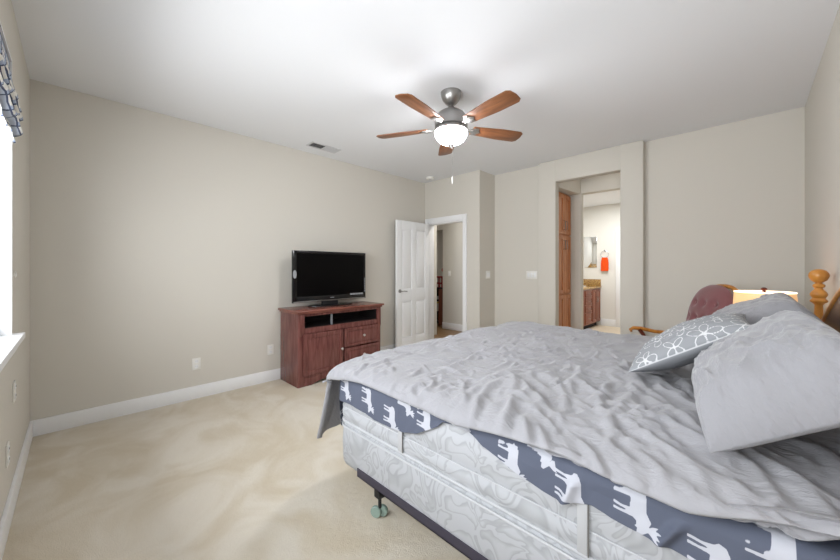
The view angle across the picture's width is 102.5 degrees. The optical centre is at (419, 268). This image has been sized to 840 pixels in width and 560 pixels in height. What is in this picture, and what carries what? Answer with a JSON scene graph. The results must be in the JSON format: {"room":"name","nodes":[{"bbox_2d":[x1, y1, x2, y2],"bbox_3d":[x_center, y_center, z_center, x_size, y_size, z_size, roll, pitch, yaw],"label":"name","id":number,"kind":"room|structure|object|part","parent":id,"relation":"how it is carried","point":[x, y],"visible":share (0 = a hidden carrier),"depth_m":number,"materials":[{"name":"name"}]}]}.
{"room":"bedroom","nodes":[
{"label":"bedroom","id":0,"kind":"room"},
{"bbox_2d":[0,0,29,520],"bbox_3d":[-1.497,-0.084,1.028,4.292,2.740,0.140,0,0,44],"label":"wall","id":1,"kind":"structure","parent":0,"point":[14,417],"depth_m":2.06,"materials":[{"name":"beige paint"}]},
{"bbox_2d":[6,441,9,467],"bbox_3d":[-2.082,0.936,1.704,0.072,0.115,0.010,0,0,44],"label":"wall outlet","id":2,"kind":"object","parent":1,"relation":"attached to","point":[7,444],"visible":1,"depth_m":1.68,"materials":[{"name":"white plastic"}]},
{"bbox_2d":[0,22,24,371],"bbox_3d":[-1.131,-0.344,0.724,3.230,1.579,0.155,0,0,44],"label":"window","id":3,"kind":"structure","parent":1,"relation":"in","point":[9,342],"depth_m":1.81,"materials":[{"name":"white paint"}]},
{"bbox_2d":[0,33,22,143],"bbox_3d":[-1.108,-0.901,0.750,3.091,0.439,0.085,0,0,44],"label":"roman shade","id":4,"kind":"object","parent":3,"relation":"attached to","point":[10,110],"visible":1,"depth_m":1.57,"materials":[{"name":"grey fabric"}]},
{"bbox_3d":[-1.114,0.401,0.742,3.230,0.089,0.105,0,0,44],"label":"sill","id":5,"kind":"part","parent":3,"relation":"part of","materials":[{"name":"white paint"}]},
{"bbox_2d":[13,380,15,402],"bbox_3d":[-2.275,0.686,1.893,0.072,0.115,0.010,0,0,44],"label":"wall outlet","id":6,"kind":"object","parent":1,"relation":"attached to","point":[14,382],"visible":1,"depth_m":1.87,"materials":[{"name":"white plastic"}]},
{"bbox_2d":[0,421,32,559],"bbox_3d":[-1.437,1.224,1.078,4.276,0.125,0.016,0,0,44],"label":"baseboard","id":7,"kind":"structure","parent":1,"relation":"attached to","point":[6,519],"depth_m":1.80,"materials":[{"name":"white paint"}]},
{"bbox_2d":[30,79,424,420],"bbox_3d":[-1.493,-0.084,4.190,0.120,2.740,4.630,0,0,44],"label":"wall","id":8,"kind":"structure","parent":0,"point":[159,243],"depth_m":3.18,"materials":[{"name":"beige paint"}]},
{"bbox_2d":[192,357,200,369],"bbox_3d":[-2.222,0.943,3.350,0.010,0.115,0.072,0,0,44],"label":"wall outlet","id":9,"kind":"object","parent":8,"relation":"attached to","point":[196,362],"visible":1,"depth_m":3.35,"materials":[{"name":"white plastic"}]},
{"bbox_2d":[32,344,394,436],"bbox_3d":[-1.444,1.224,4.142,0.016,0.125,4.390,0,0,44],"label":"baseboard","id":10,"kind":"structure","parent":8,"relation":"attached to","point":[42,426],"depth_m":3.06,"materials":[{"name":"white paint"}]},
{"bbox_2d":[267,344,273,354],"bbox_3d":[-1.716,0.926,3.869,0.010,0.115,0.072,0,0,44],"label":"wall outlet","id":11,"kind":"object","parent":8,"relation":"attached to","point":[270,348],"visible":1,"depth_m":3.87,"materials":[{"name":"white plastic"}]},
{"bbox_2d":[2,323,619,559],"bbox_3d":[0.466,1.326,5.303,7.657,0.080,8.960,0,0,44],"label":"floor","id":12,"kind":"structure","parent":0,"point":[245,473],"depth_m":1.95,"materials":[{"name":"beige carpet"}]},
{"bbox_2d":[278,301,383,387],"bbox_3d":[-1.058,0.869,4.167,0.491,0.835,1.195,0,0,44],"label":"stand","id":13,"kind":"object","parent":12,"relation":"on","point":[313,340],"visible":0.87,"depth_m":3.89,"materials":[{"name":"brown wood"}]},
{"bbox_3d":[-1.093,0.943,3.835,0.018,0.457,0.502,0,0,44],"label":"door","id":14,"kind":"part","parent":13,"relation":"part of","materials":[{"name":"brown wood"}]},
{"bbox_2d":[292,250,364,306],"bbox_3d":[-1.106,0.118,4.192,0.260,0.665,1.015,0,0,44],"label":"television","id":15,"kind":"object","parent":13,"relation":"on","point":[328,278],"visible":1,"depth_m":4.12,"materials":[{"name":"black plastic"}]},
{"bbox_3d":[-1.087,0.382,4.174,0.005,0.013,0.995,0,0,44],"label":"trim","id":16,"kind":"part","parent":15,"relation":"part of","materials":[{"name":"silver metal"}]},
{"bbox_2d":[305,309,375,327],"bbox_3d":[-1.082,0.577,4.190,0.402,0.162,1.091,0,0,44],"label":"shelf","id":17,"kind":"object","parent":13,"relation":"attached to","point":[357,316],"depth_m":4.29,"materials":[{"name":"black wood"}]},
{"bbox_3d":[-0.719,1.061,4.218,0.018,0.220,0.528,0,0,44],"label":"drawer","id":18,"kind":"part","parent":13,"relation":"part of","materials":[{"name":"brown wood"}]},
{"bbox_3d":[-0.719,0.825,4.218,0.018,0.222,0.528,0,0,44],"label":"drawer","id":19,"kind":"part","parent":13,"relation":"part of","materials":[{"name":"brown wood"}]},
{"bbox_2d":[357,468,487,559],"bbox_3d":[0.948,1.170,1.884,1.695,0.232,1.932,0,0,44],"label":"frame","id":20,"kind":"object","parent":12,"relation":"on","point":[380,491],"visible":0.3,"depth_m":1.50,"materials":[{"name":"grey paint"}]},
{"bbox_3d":[-0.208,1.167,1.748,0.044,0.138,0.044,0,0,44],"label":"leg","id":21,"kind":"part","parent":20,"relation":"part of","materials":[{"name":"black plastic"}]},
{"bbox_2d":[342,421,587,559],"bbox_3d":[0.873,0.974,1.957,1.883,0.236,1.938,0,0,44],"label":"box spring","id":22,"kind":"object","parent":20,"relation":"on","point":[491,532],"visible":0.16,"depth_m":1.34,"materials":[{"name":"grey fabric"}]},
{"bbox_2d":[342,402,689,559],"bbox_3d":[0.871,0.716,1.955,1.881,0.280,1.942,0,0,44],"label":"mattress","id":23,"kind":"object","parent":22,"relation":"on","point":[449,451],"visible":0.19,"depth_m":1.16,"materials":[{"name":"grey fabric"}]},
{"bbox_2d":[317,321,839,541],"bbox_3d":[0.818,0.732,1.988,2.094,0.517,2.072,0,0,44],"label":"comforter","id":24,"kind":"object","parent":23,"relation":"on","point":[570,393],"visible":0.75,"depth_m":1.17,"materials":[{"name":"grey fabric"}]},
{"bbox_2d":[628,313,749,371],"bbox_3d":[1.230,0.336,1.546,0.399,0.271,0.470,0,0,41],"label":"throw pillow","id":25,"kind":"object","parent":24,"relation":"on","point":[678,346],"visible":0.99,"depth_m":1.42,"materials":[{"name":"fabric"}]},
{"bbox_2d":[691,310,839,452],"bbox_3d":[1.060,0.299,1.010,0.379,0.341,0.660,0,0,40],"label":"pillow","id":26,"kind":"object","parent":24,"relation":"on","point":[777,378],"visible":1,"depth_m":0.83,"materials":[{"name":"grey fabric"}]},
{"bbox_2d":[712,292,823,324],"bbox_3d":[1.822,0.308,1.820,0.440,0.357,0.800,0,0,44],"label":"pillow","id":27,"kind":"object","parent":24,"relation":"on","point":[766,305],"visible":0.27,"depth_m":1.59,"materials":[{"name":"grey fabric"}]},
{"bbox_2d":[339,380,839,559],"bbox_3d":[0.311,0.740,1.387,1.893,0.342,0.406,0,0,44],"label":"printed sheet","id":28,"kind":"object","parent":23,"relation":"on","point":[695,537],"visible":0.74,"depth_m":0.91,"materials":[{"name":"fabric"}]},
{"bbox_2d":[437,287,442,324],"bbox_3d":[0.310,0.859,8.012,0.650,0.855,0.300,0,0,44],"label":"bookcase","id":29,"kind":"object","parent":12,"relation":"on","point":[439,290],"visible":0.15,"depth_m":7.73,"materials":[{"name":"black wood"}]},
{"bbox_2d":[437,276,442,287],"bbox_3d":[0.445,0.298,7.811,0.205,0.264,0.040,0,0,44],"label":"rack","id":30,"kind":"object","parent":29,"relation":"on","point":[439,278],"visible":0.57,"depth_m":7.78,"materials":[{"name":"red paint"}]},
{"bbox_3d":[0.536,0.871,7.792,0.020,0.830,0.300,0,0,44],"label":"panel","id":31,"kind":"part","parent":29,"relation":"part of","materials":[{"name":"brown wood"}]},
{"bbox_2d":[559,192,570,326],"bbox_3d":[1.911,0.093,5.046,0.565,2.385,0.520,0,0,44],"label":"linen cabinet","id":32,"kind":"object","parent":12,"relation":"on","point":[564,200],"visible":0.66,"depth_m":4.88,"materials":[{"name":"brown wood"}]},
{"bbox_3d":[1.990,0.781,4.788,0.019,0.810,0.252,0,0,44],"label":"door","id":33,"kind":"part","parent":32,"relation":"part of","materials":[{"name":"wood"}]},
{"bbox_3d":[1.990,-0.064,4.788,0.019,0.840,0.252,0,0,44],"label":"door","id":34,"kind":"part","parent":32,"relation":"part of","materials":[{"name":"wood"}]},
{"bbox_3d":[1.990,-0.789,4.788,0.019,0.570,0.252,0,0,44],"label":"door","id":35,"kind":"part","parent":32,"relation":"part of","materials":[{"name":"wood"}]},
{"bbox_3d":[2.168,0.781,4.970,0.019,0.810,0.249,0,0,44],"label":"door","id":36,"kind":"part","parent":32,"relation":"part of","materials":[{"name":"wood"}]},
{"bbox_3d":[2.168,-0.064,4.970,0.019,0.840,0.249,0,0,44],"label":"door","id":37,"kind":"part","parent":32,"relation":"part of","materials":[{"name":"wood"}]},
{"bbox_3d":[2.168,-0.789,4.970,0.019,0.570,0.249,0,0,44],"label":"door","id":38,"kind":"part","parent":32,"relation":"part of","materials":[{"name":"wood"}]},
{"bbox_2d":[583,279,600,329],"bbox_3d":[3.235,0.761,7.236,0.710,1.050,1.915,0,0,44],"label":"bathroom vanity","id":39,"kind":"object","parent":12,"relation":"on","point":[591,287],"visible":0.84,"depth_m":7.33,"materials":[{"name":"brown wood"}]},
{"bbox_3d":[3.577,0.523,7.143,0.019,0.135,0.420,0,0,44],"label":"drawer","id":40,"kind":"part","parent":39,"relation":"part of","materials":[{"name":"brown wood"}]},
{"bbox_3d":[3.577,0.678,7.143,0.019,0.145,0.420,0,0,44],"label":"drawer","id":41,"kind":"part","parent":39,"relation":"part of","materials":[{"name":"brown wood"}]},
{"bbox_3d":[3.577,0.839,7.143,0.019,0.145,0.420,0,0,44],"label":"drawer","id":42,"kind":"part","parent":39,"relation":"part of","materials":[{"name":"brown wood"}]},
{"bbox_3d":[3.577,1.041,7.143,0.019,0.230,0.420,0,0,44],"label":"drawer","id":43,"kind":"part","parent":39,"relation":"part of","materials":[{"name":"brown wood"}]},
{"bbox_2d":[583,286,600,289],"bbox_3d":[3.225,0.413,7.244,0.685,0.035,1.912,0,0,44],"label":"countertop","id":44,"kind":"structure","parent":39,"relation":"on","point":[587,287],"depth_m":7.28,"materials":[{"name":"stone"}]},
{"bbox_3d":[3.835,0.806,7.408,0.019,0.700,0.240,0,0,44],"label":"door","id":45,"kind":"part","parent":39,"relation":"part of","materials":[{"name":"brown wood"}]},
{"bbox_3d":[4.017,0.806,7.594,0.019,0.700,0.240,0,0,44],"label":"door","id":46,"kind":"part","parent":39,"relation":"part of","materials":[{"name":"brown wood"}]},
{"bbox_2d":[629,284,737,335],"bbox_3d":[2.371,0.712,3.032,0.677,1.157,0.687,0,0,10],"label":"armchair","id":47,"kind":"object","parent":12,"relation":"on","point":[709,299],"visible":0.23,"depth_m":2.96,"materials":[{"name":"red fabric"}]},
{"bbox_3d":[2.366,0.612,3.352,0.520,0.069,0.053,0,0,16],"label":"arm","id":48,"kind":"part","parent":47,"relation":"part of","materials":[{"name":"brown wood"}]},
{"bbox_2d":[686,285,731,320],"bbox_3d":[2.534,0.482,3.002,0.182,0.683,0.535,0,0,10],"label":"cushion","id":49,"kind":"object","parent":47,"relation":"on","point":[709,299],"depth_m":2.95,"materials":[{"name":"red fabric"}]},
{"bbox_3d":[2.616,0.490,2.987,0.179,0.712,0.564,0,0,10],"label":"frame","id":50,"kind":"part","parent":47,"relation":"part of","materials":[{"name":"brown wood"}]},
{"bbox_3d":[2.575,0.482,2.995,0.191,0.683,0.535,0,0,10],"label":"panel","id":51,"kind":"part","parent":47,"relation":"part of","materials":[{"name":"red fabric"}]},
{"bbox_2d":[808,269,839,332],"bbox_3d":[1.606,0.643,1.227,0.084,1.286,2.164,0,0,44],"label":"headboard","id":52,"kind":"object","parent":12,"relation":"on","point":[831,317],"visible":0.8,"depth_m":1.94,"materials":[{"name":"brown wood"}]},
{"bbox_3d":[2.333,0.683,1.971,0.072,1.206,0.072,0,0,44],"label":"post","id":53,"kind":"part","parent":52,"relation":"part of","materials":[{"name":"brown wood"}]},
{"bbox_3d":[1.606,0.210,1.227,0.034,0.339,2.052,0,0,44],"label":"rail","id":54,"kind":"part","parent":52,"relation":"part of","materials":[{"name":"brown wood"}]},
{"bbox_3d":[1.606,0.496,1.227,0.016,0.879,2.040,0,0,44],"label":"panel","id":55,"kind":"part","parent":52,"relation":"part of","materials":[{"name":"brown wood"}]},
{"bbox_3d":[2.367,0.973,2.267,0.440,0.625,0.370,0,0,44],"label":"nightstand","id":56,"kind":"object","parent":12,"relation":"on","visible":0},
{"bbox_2d":[733,287,797,303],"bbox_3d":[2.340,0.393,2.292,0.330,0.536,0.330,0,0,44],"label":"table lamp","id":57,"kind":"object","parent":56,"relation":"on","point":[739,295],"visible":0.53,"depth_m":2.27,"materials":[{"name":"beige fabric"}]},
{"bbox_2d":[11,0,839,206],"bbox_3d":[0.466,-1.504,5.303,7.657,0.100,8.960,0,0,44],"label":"ceiling","id":58,"kind":"structure","parent":0,"point":[587,76],"depth_m":2.42,"materials":[{"name":"white paint"}]},
{"bbox_2d":[306,141,340,152],"bbox_3d":[-1.148,-1.450,4.028,0.170,0.009,0.380,0,0,44],"label":"ceiling vent","id":59,"kind":"object","parent":58,"relation":"in","point":[312,144],"visible":1,"depth_m":4.02,"materials":[{"name":"white metal"}]},
{"bbox_2d":[376,87,521,183],"bbox_3d":[0.254,-1.077,2.749,1.259,0.755,1.255,0,0,44],"label":"ceiling fan","id":60,"kind":"object","parent":58,"relation":"hanging from","point":[451,123],"visible":1,"depth_m":2.67,"materials":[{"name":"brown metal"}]},
{"bbox_3d":[-0.148,-1.166,2.913,0.470,0.008,0.148,0,11,18],"label":"blade","id":61,"kind":"part","parent":60,"relation":"part of","materials":[{"name":"brown wood"}]},
{"bbox_3d":[0.007,-1.166,2.438,0.148,0.008,0.470,14,8,35],"label":"blade","id":62,"kind":"part","parent":60,"relation":"part of","materials":[{"name":"brown wood"}]},
{"bbox_3d":[0.148,-1.156,2.636,0.092,0.010,0.165,14,8,35],"label":"blade arm","id":63,"kind":"part","parent":60,"relation":"part of","materials":[{"name":"silver metal"}]},
{"bbox_3d":[0.257,-1.166,3.207,0.148,0.008,0.470,-11,0,0],"label":"blade","id":64,"kind":"part","parent":60,"relation":"part of","materials":[{"name":"brown wood"}]},
{"bbox_3d":[0.257,-1.079,2.782,0.270,0.106,0.270,0,0,44],"label":"lamp shade","id":65,"kind":"part","parent":60,"relation":"part of","materials":[{"name":"white glass"}]},
{"bbox_3d":[0.362,-1.156,2.634,0.092,0.010,0.165,14,-8,-35],"label":"blade arm","id":66,"kind":"part","parent":60,"relation":"part of","materials":[{"name":"silver metal"}]},
{"bbox_3d":[0.431,-1.156,2.837,0.165,0.010,0.092,0,-11,-18],"label":"blade arm","id":67,"kind":"part","parent":60,"relation":"part of","materials":[{"name":"silver metal"}]},
{"bbox_3d":[0.506,-1.166,2.438,0.148,0.008,0.470,13,-8,-35],"label":"blade","id":68,"kind":"part","parent":60,"relation":"part of","materials":[{"name":"brown wood"}]},
{"bbox_3d":[0.661,-1.166,2.914,0.470,0.008,0.148,0,-11,-18],"label":"blade","id":69,"kind":"part","parent":60,"relation":"part of","materials":[{"name":"brown wood"}]},
{"bbox_2d":[434,225,436,334],"bbox_3d":[-0.883,-0.084,7.319,2.710,2.740,0.700,0,0,44],"label":"wall","id":70,"kind":"structure","parent":0,"point":[435,227],"depth_m":6.60,"materials":[{"name":"beige paint"}]},
{"bbox_2d":[437,230,442,286],"bbox_3d":[-0.621,-0.084,9.599,0.100,2.740,4.330,0,0,44],"label":"wall","id":71,"kind":"structure","parent":0,"point":[439,233],"depth_m":10.80,"materials":[{"name":"beige paint"}]},
{"bbox_2d":[437,222,462,324],"bbox_3d":[0.248,-0.084,7.626,3.900,2.740,0.120,0,0,44],"label":"wall","id":72,"kind":"structure","parent":0,"point":[452,233],"depth_m":7.09,"materials":[{"name":"beige paint"}]},
{"bbox_2d":[442,322,462,331],"bbox_3d":[1.041,1.216,6.757,1.550,0.140,0.016,0,0,44],"label":"baseboard","id":73,"kind":"structure","parent":72,"relation":"attached to","point":[451,326],"depth_m":7.09,"materials":[{"name":"white paint"}]},
{"bbox_2d":[559,179,580,195],"bbox_3d":[1.890,-0.084,4.996,0.725,2.740,0.630,0,0,44],"label":"wall","id":74,"kind":"structure","parent":0,"point":[569,188],"depth_m":4.82,"materials":[{"name":"beige paint"}]},
{"bbox_2d":[538,140,644,334],"bbox_3d":[2.144,-0.084,4.293,1.230,2.740,0.220,0,0,44],"label":"wall","id":75,"kind":"structure","parent":0,"point":[628,159],"depth_m":3.99,"materials":[{"name":"beige paint"}]},
{"bbox_2d":[570,172,619,329],"bbox_3d":[2.644,-0.084,4.784,2.100,2.740,0.120,0,0,44],"label":"wall","id":76,"kind":"structure","parent":0,"point":[610,182],"depth_m":4.99,"materials":[{"name":"beige paint"}]},
{"bbox_2d":[583,203,619,324],"bbox_3d":[4.615,-0.084,7.304,2.600,2.740,0.100,0,0,44],"label":"wall","id":77,"kind":"structure","parent":0,"point":[601,222],"depth_m":7.65,"materials":[{"name":"white paint"}]},
{"bbox_2d":[584,237,596,267],"bbox_3d":[3.971,-0.389,7.851,0.275,0.710,0.015,0,0,44],"label":"wall mirror","id":78,"kind":"object","parent":77,"relation":"attached to","point":[590,243],"visible":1,"depth_m":7.84,"materials":[{"name":"clear glass"}]},
{"bbox_2d":[583,279,600,285],"bbox_3d":[3.890,0.316,7.918,0.655,0.160,0.023,0,0,44],"label":"backsplash","id":79,"kind":"structure","parent":77,"relation":"attached to","point":[586,282],"depth_m":7.81,"materials":[{"name":"stone"}]},
{"bbox_2d":[601,319,615,326],"bbox_3d":[4.240,1.208,7.589,0.305,0.155,0.016,0,0,44],"label":"baseboard","id":80,"kind":"structure","parent":77,"relation":"attached to","point":[604,322],"depth_m":7.58,"materials":[{"name":"white paint"}]},
{"bbox_2d":[616,227,619,326],"bbox_3d":[4.673,0.186,7.160,0.915,2.200,0.025,0,0,44],"label":"trim","id":81,"kind":"structure","parent":77,"relation":"attached to","point":[617,229],"depth_m":7.43,"materials":[{"name":"white paint"}]},
{"bbox_3d":[4.182,-0.341,7.619,0.170,0.194,0.053,0,0,44],"label":"towel ring","id":82,"kind":"object","parent":77,"relation":"attached to","visible":0},
{"bbox_2d":[601,257,608,270],"bbox_3d":[4.167,-0.107,7.604,0.156,0.306,0.035,0,0,44],"label":"hand towel","id":83,"kind":"object","parent":82,"relation":"hanging from","point":[604,261],"visible":1,"depth_m":7.60,"materials":[{"name":"orange fabric"}]},
{"bbox_2d":[425,106,804,336],"bbox_3d":[1.804,-0.084,4.409,4.292,2.740,0.530,0,0,44],"label":"wall","id":84,"kind":"structure","parent":0,"point":[725,204],"depth_m":3.60,"materials":[{"name":"beige paint"}]},
{"bbox_2d":[395,220,428,347],"bbox_3d":[-0.088,0.265,5.320,0.091,2.018,0.720,0,0,44],"label":"door","id":85,"kind":"structure","parent":84,"relation":"in","point":[411,238],"depth_m":5.30,"materials":[{"name":"white paint"}]},
{"bbox_2d":[425,214,466,339],"bbox_3d":[0.440,0.224,5.441,0.858,2.125,0.140,0,0,44],"label":"trim","id":86,"kind":"structure","parent":84,"relation":"attached to","point":[459,218],"depth_m":5.49,"materials":[{"name":"white paint"}]},
{"bbox_2d":[526,271,536,278],"bbox_3d":[1.593,0.086,4.810,0.165,0.115,0.010,0,0,44],"label":"light switch","id":87,"kind":"object","parent":84,"relation":"attached to","point":[529,274],"visible":1,"depth_m":4.81,"materials":[{"name":"white plastic"}]},
{"bbox_2d":[805,5,839,313],"bbox_3d":[1.807,-0.084,1.254,0.120,2.740,5.040,0,0,44],"label":"wall","id":88,"kind":"structure","parent":0,"point":[822,106],"depth_m":2.20,"materials":[{"name":"beige paint"}]}
]}

